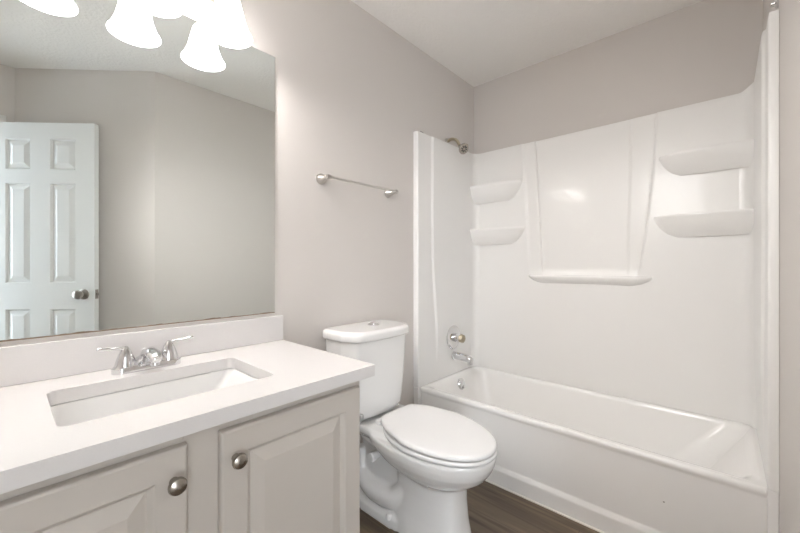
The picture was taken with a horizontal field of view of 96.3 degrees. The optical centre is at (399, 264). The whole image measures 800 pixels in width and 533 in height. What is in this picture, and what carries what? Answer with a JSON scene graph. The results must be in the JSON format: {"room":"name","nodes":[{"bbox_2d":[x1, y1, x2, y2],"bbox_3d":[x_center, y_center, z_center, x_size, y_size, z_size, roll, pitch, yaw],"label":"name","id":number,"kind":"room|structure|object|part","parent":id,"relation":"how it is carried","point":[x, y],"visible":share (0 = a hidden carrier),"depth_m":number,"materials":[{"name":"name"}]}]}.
{"room":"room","nodes":[
{"label":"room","id":0,"kind":"room"},
{"bbox_2d":[0,0,473,442],"bbox_3d":[-0.340,-0.103,1.766,0.100,2.440,2.740,0,0,42],"label":"wall","id":1,"kind":"structure","parent":0,"point":[352,93],"depth_m":1.76,"materials":[{"name":"white paint"}]},
{"bbox_2d":[0,0,274,341],"bbox_3d":[-0.829,-0.331,1.148,0.005,1.061,0.917,0,0,42],"label":"wall mirror","id":2,"kind":"object","parent":1,"relation":"attached to","point":[137,147],"visible":1,"depth_m":1.12,"materials":[{"name":"silver mirror"}]},
{"bbox_2d":[0,315,282,387],"bbox_3d":[-0.820,0.263,1.145,0.020,0.102,0.969,0,0,42],"label":"backsplash","id":3,"kind":"structure","parent":1,"relation":"attached to","point":[31,362],"depth_m":1.08,"materials":[{"name":"white stone"}]},
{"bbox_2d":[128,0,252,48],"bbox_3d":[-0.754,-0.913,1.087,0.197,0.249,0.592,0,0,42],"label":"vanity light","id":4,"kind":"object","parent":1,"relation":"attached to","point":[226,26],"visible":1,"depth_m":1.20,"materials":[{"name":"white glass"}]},
{"bbox_3d":[-0.737,-0.854,1.072,0.152,0.130,0.152,0,0,42],"label":"lamp shade","id":5,"kind":"part","parent":4,"relation":"part of","materials":[{"name":"white glass"}]},
{"bbox_3d":[-0.590,-0.854,1.234,0.152,0.130,0.152,0,0,42],"label":"lamp shade","id":6,"kind":"part","parent":4,"relation":"part of","materials":[{"name":"white glass"}]},
{"bbox_3d":[-0.590,-0.869,1.234,0.056,0.093,0.056,0,0,42],"label":"bulb","id":7,"kind":"part","parent":4,"relation":"part of","materials":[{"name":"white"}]},
{"bbox_2d":[316,173,398,197],"bbox_3d":[-0.191,-0.396,1.800,0.074,0.051,0.497,0,0,42],"label":"towel bar","id":8,"kind":"object","parent":1,"relation":"attached to","point":[321,178],"visible":1,"depth_m":1.70,"materials":[{"name":"silver metal"}]},
{"bbox_3d":[-0.341,-0.396,1.635,0.074,0.051,0.051,0,0,42],"label":"post","id":9,"kind":"part","parent":8,"relation":"part of","materials":[{"name":"silver metal"}]},
{"bbox_3d":[-0.041,-0.396,1.965,0.074,0.051,0.051,0,0,42],"label":"post","id":10,"kind":"part","parent":8,"relation":"part of","materials":[{"name":"silver metal"}]},
{"bbox_2d":[445,137,468,153],"bbox_3d":[0.372,-0.785,2.356,0.162,0.133,0.070,0,0,42],"label":"shower","id":11,"kind":"object","parent":1,"relation":"attached to","point":[463,148],"visible":0.99,"depth_m":2.33,"materials":[{"name":"silver metal"}]},
{"bbox_3d":[0.358,-0.808,2.379,0.108,0.075,0.023,0,0,37],"label":"shower arm","id":12,"kind":"part","parent":11,"relation":"part of","materials":[{"name":"silver metal"}]},
{"bbox_2d":[360,481,599,532],"bbox_3d":[0.580,1.157,-0.040,3.888,0.080,4.180,0,0,42],"label":"floor","id":13,"kind":"structure","parent":0,"point":[492,508],"depth_m":1.58,"materials":[{"name":"wood"}]},
{"bbox_2d":[0,381,359,532],"bbox_3d":[-0.614,0.734,0.950,0.586,0.767,0.923,0,0,42],"label":"vanity cabinet","id":14,"kind":"object","parent":13,"relation":"on","point":[292,467],"visible":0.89,"depth_m":0.81,"materials":[{"name":"grey paint"}]},
{"bbox_3d":[-0.588,0.684,0.608,0.020,0.615,0.406,0,0,42],"label":"door","id":15,"kind":"part","parent":14,"relation":"part of","materials":[{"name":"grey paint"}]},
{"bbox_3d":[-0.449,0.443,0.721,0.034,0.035,0.035,0,0,42],"label":"door knob","id":16,"kind":"part","parent":14,"relation":"part of","materials":[{"name":"silver metal"}]},
{"bbox_2d":[0,340,374,493],"bbox_3d":[-0.616,0.332,0.960,0.572,0.036,0.969,0,0,42],"label":"countertop","id":17,"kind":"structure","parent":14,"relation":"on","point":[33,449],"depth_m":0.82,"materials":[{"name":"white stone"}]},
{"bbox_2d":[96,336,192,374],"bbox_3d":[-0.739,0.273,1.064,0.126,0.082,0.243,0,0,42],"label":"faucet","id":18,"kind":"object","parent":17,"relation":"on","point":[150,358],"visible":1,"depth_m":1.05,"materials":[{"name":"silver metal"}]},
{"bbox_3d":[-0.819,0.243,1.022,0.011,0.021,0.073,0,0,34],"label":"lever","id":19,"kind":"part","parent":18,"relation":"part of","materials":[{"name":"silver metal"}]},
{"bbox_3d":[-0.802,0.267,1.048,0.054,0.057,0.054,0,0,42],"label":"handle","id":20,"kind":"part","parent":18,"relation":"part of","materials":[{"name":"silver metal"}]},
{"bbox_3d":[-0.765,0.292,1.088,0.052,0.044,0.176,0,0,42],"label":"plate","id":21,"kind":"part","parent":18,"relation":"part of","materials":[{"name":"silver metal"}]},
{"bbox_3d":[-0.736,0.271,1.062,0.119,0.052,0.048,0,0,42],"label":"spout","id":22,"kind":"part","parent":18,"relation":"part of","materials":[{"name":"silver metal"}]},
{"bbox_3d":[-0.728,0.267,1.129,0.054,0.057,0.054,0,0,42],"label":"handle","id":23,"kind":"part","parent":18,"relation":"part of","materials":[{"name":"silver metal"}]},
{"bbox_3d":[-0.705,0.243,1.148,0.073,0.021,0.011,0,0,-40],"label":"lever","id":24,"kind":"part","parent":18,"relation":"part of","materials":[{"name":"silver metal"}]},
{"bbox_2d":[50,368,257,426],"bbox_3d":[-0.613,0.420,0.951,0.334,0.138,0.506,0,0,42],"label":"sink","id":25,"kind":"object","parent":17,"relation":"in","point":[96,407],"visible":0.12,"depth_m":1.02,"materials":[{"name":"white ceramic"}]},
{"bbox_3d":[-0.366,0.443,0.812,0.034,0.035,0.035,0,0,42],"label":"door knob","id":26,"kind":"part","parent":14,"relation":"part of","materials":[{"name":"silver metal"}]},
{"bbox_3d":[-0.268,0.684,0.961,0.020,0.615,0.413,0,0,42],"label":"door","id":27,"kind":"part","parent":14,"relation":"part of","materials":[{"name":"grey paint"}]},
{"bbox_2d":[322,319,497,532],"bbox_3d":[0.043,0.699,1.551,0.776,0.836,0.431,0,0,42],"label":"toilet","id":28,"kind":"object","parent":13,"relation":"on","point":[419,463],"visible":0.94,"depth_m":1.49,"materials":[{"name":"white ceramic"}]},
{"bbox_3d":[-0.144,0.510,1.710,0.230,0.362,0.386,0,0,42],"label":"tank","id":29,"kind":"part","parent":28,"relation":"part of","materials":[{"name":"white ceramic"}]},
{"bbox_3d":[-0.142,0.314,1.708,0.251,0.046,0.407,0,0,42],"label":"tank lid","id":30,"kind":"part","parent":28,"relation":"part of","materials":[{"name":"white ceramic"}]},
{"bbox_3d":[0.069,0.911,1.558,0.729,0.411,0.365,0,0,42],"label":"bowl","id":31,"kind":"part","parent":28,"relation":"part of","materials":[{"name":"white ceramic"}]},
{"bbox_3d":[0.158,0.680,1.477,0.490,0.040,0.370,0,0,42],"label":"seat lid","id":32,"kind":"part","parent":28,"relation":"part of","materials":[{"name":"white plastic"}]},
{"bbox_3d":[0.161,0.706,1.474,0.487,0.028,0.370,0,0,42],"label":"seat","id":33,"kind":"part","parent":28,"relation":"part of","materials":[{"name":"white plastic"}]},
{"bbox_2d":[414,366,778,532],"bbox_3d":[0.862,0.927,1.886,1.518,0.386,0.652,0,0,42],"label":"bathtub","id":34,"kind":"object","parent":13,"relation":"on","point":[601,462],"visible":0.91,"depth_m":1.63,"materials":[{"name":"white plastic"}]},
{"bbox_3d":[0.410,0.792,2.376,0.044,0.071,0.072,0,0,42],"label":"overflow plate","id":35,"kind":"part","parent":34,"relation":"part of","materials":[{"name":"silver metal"}]},
{"bbox_2d":[413,9,778,491],"bbox_3d":[0.877,-0.044,1.904,1.516,1.554,0.699,0,0,42],"label":"tub surround","id":36,"kind":"object","parent":34,"relation":"on","point":[635,258],"visible":0.99,"depth_m":1.99,"materials":[{"name":"white plastic"}]},
{"bbox_2d":[446,325,465,348],"bbox_3d":[0.388,0.485,2.365,0.087,0.158,0.158,0,0,42],"label":"shower valve","id":37,"kind":"object","parent":36,"relation":"attached to","point":[454,337],"visible":1,"depth_m":2.36,"materials":[{"name":"silver metal"}]},
{"bbox_3d":[0.378,0.485,2.373,0.042,0.056,0.056,0,0,42],"label":"valve stem","id":38,"kind":"part","parent":37,"relation":"part of","materials":[{"name":"silver metal"}]},
{"bbox_3d":[0.406,0.485,2.348,0.037,0.058,0.058,0,0,42],"label":"handle","id":39,"kind":"part","parent":37,"relation":"part of","materials":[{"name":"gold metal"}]},
{"bbox_2d":[452,351,472,365],"bbox_3d":[0.413,0.616,2.352,0.142,0.070,0.052,0,0,42],"label":"tub spout","id":40,"kind":"object","parent":36,"relation":"attached to","point":[455,355],"visible":1,"depth_m":2.33,"materials":[{"name":"silver metal"}]},
{"bbox_2d":[470,180,521,203],"bbox_3d":[0.656,-0.494,2.460,0.367,0.122,0.087,0,0,42],"label":"corner shelf","id":41,"kind":"object","parent":36,"relation":"attached to","point":[504,191],"depth_m":2.44,"materials":[{"name":"white plastic"}]},
{"bbox_2d":[470,227,524,244],"bbox_3d":[0.663,-0.193,2.453,0.387,0.111,0.087,0,0,42],"label":"corner shelf","id":42,"kind":"object","parent":36,"relation":"attached to","point":[478,235],"depth_m":2.43,"materials":[{"name":"white plastic"}]},
{"bbox_2d":[654,208,753,236],"bbox_3d":[1.451,-0.193,1.739,0.387,0.111,0.087,0,0,42],"label":"corner shelf","id":43,"kind":"object","parent":36,"relation":"attached to","point":[723,222],"depth_m":1.71,"materials":[{"name":"white plastic"}]},
{"bbox_2d":[659,139,753,175],"bbox_3d":[1.459,-0.502,1.731,0.364,0.111,0.087,0,0,42],"label":"corner shelf","id":44,"kind":"object","parent":36,"relation":"attached to","point":[736,156],"depth_m":1.70,"materials":[{"name":"white plastic"}]},
{"bbox_2d":[351,0,702,86],"bbox_3d":[0.580,-1.363,-0.040,3.888,0.080,4.180,0,0,42],"label":"ceiling","id":45,"kind":"structure","parent":0,"point":[480,42],"depth_m":1.98,"materials":[{"name":"white paint"}]},
{"bbox_2d":[474,0,762,455],"bbox_3d":[1.183,-0.103,2.167,1.618,2.440,0.100,0,0,42],"label":"wall","id":46,"kind":"structure","parent":0,"point":[705,50],"depth_m":2.00,"materials":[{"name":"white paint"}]},
{"bbox_2d":[763,0,799,532],"bbox_3d":[1.154,-0.103,1.005,0.100,2.440,1.660,0,0,42],"label":"wall","id":47,"kind":"structure","parent":0,"point":[789,10],"depth_m":0.97,"materials":[{"name":"white paint"}]},
{"bbox_2d":[770,0,778,8],"bbox_3d":[1.232,-0.858,1.178,0.018,0.034,0.034,0,0,42],"label":"curtain rod bracket","id":48,"kind":"object","parent":47,"relation":"attached to","point":[775,3],"visible":1,"depth_m":1.17,"materials":[{"name":"silver metal"}]}
]}

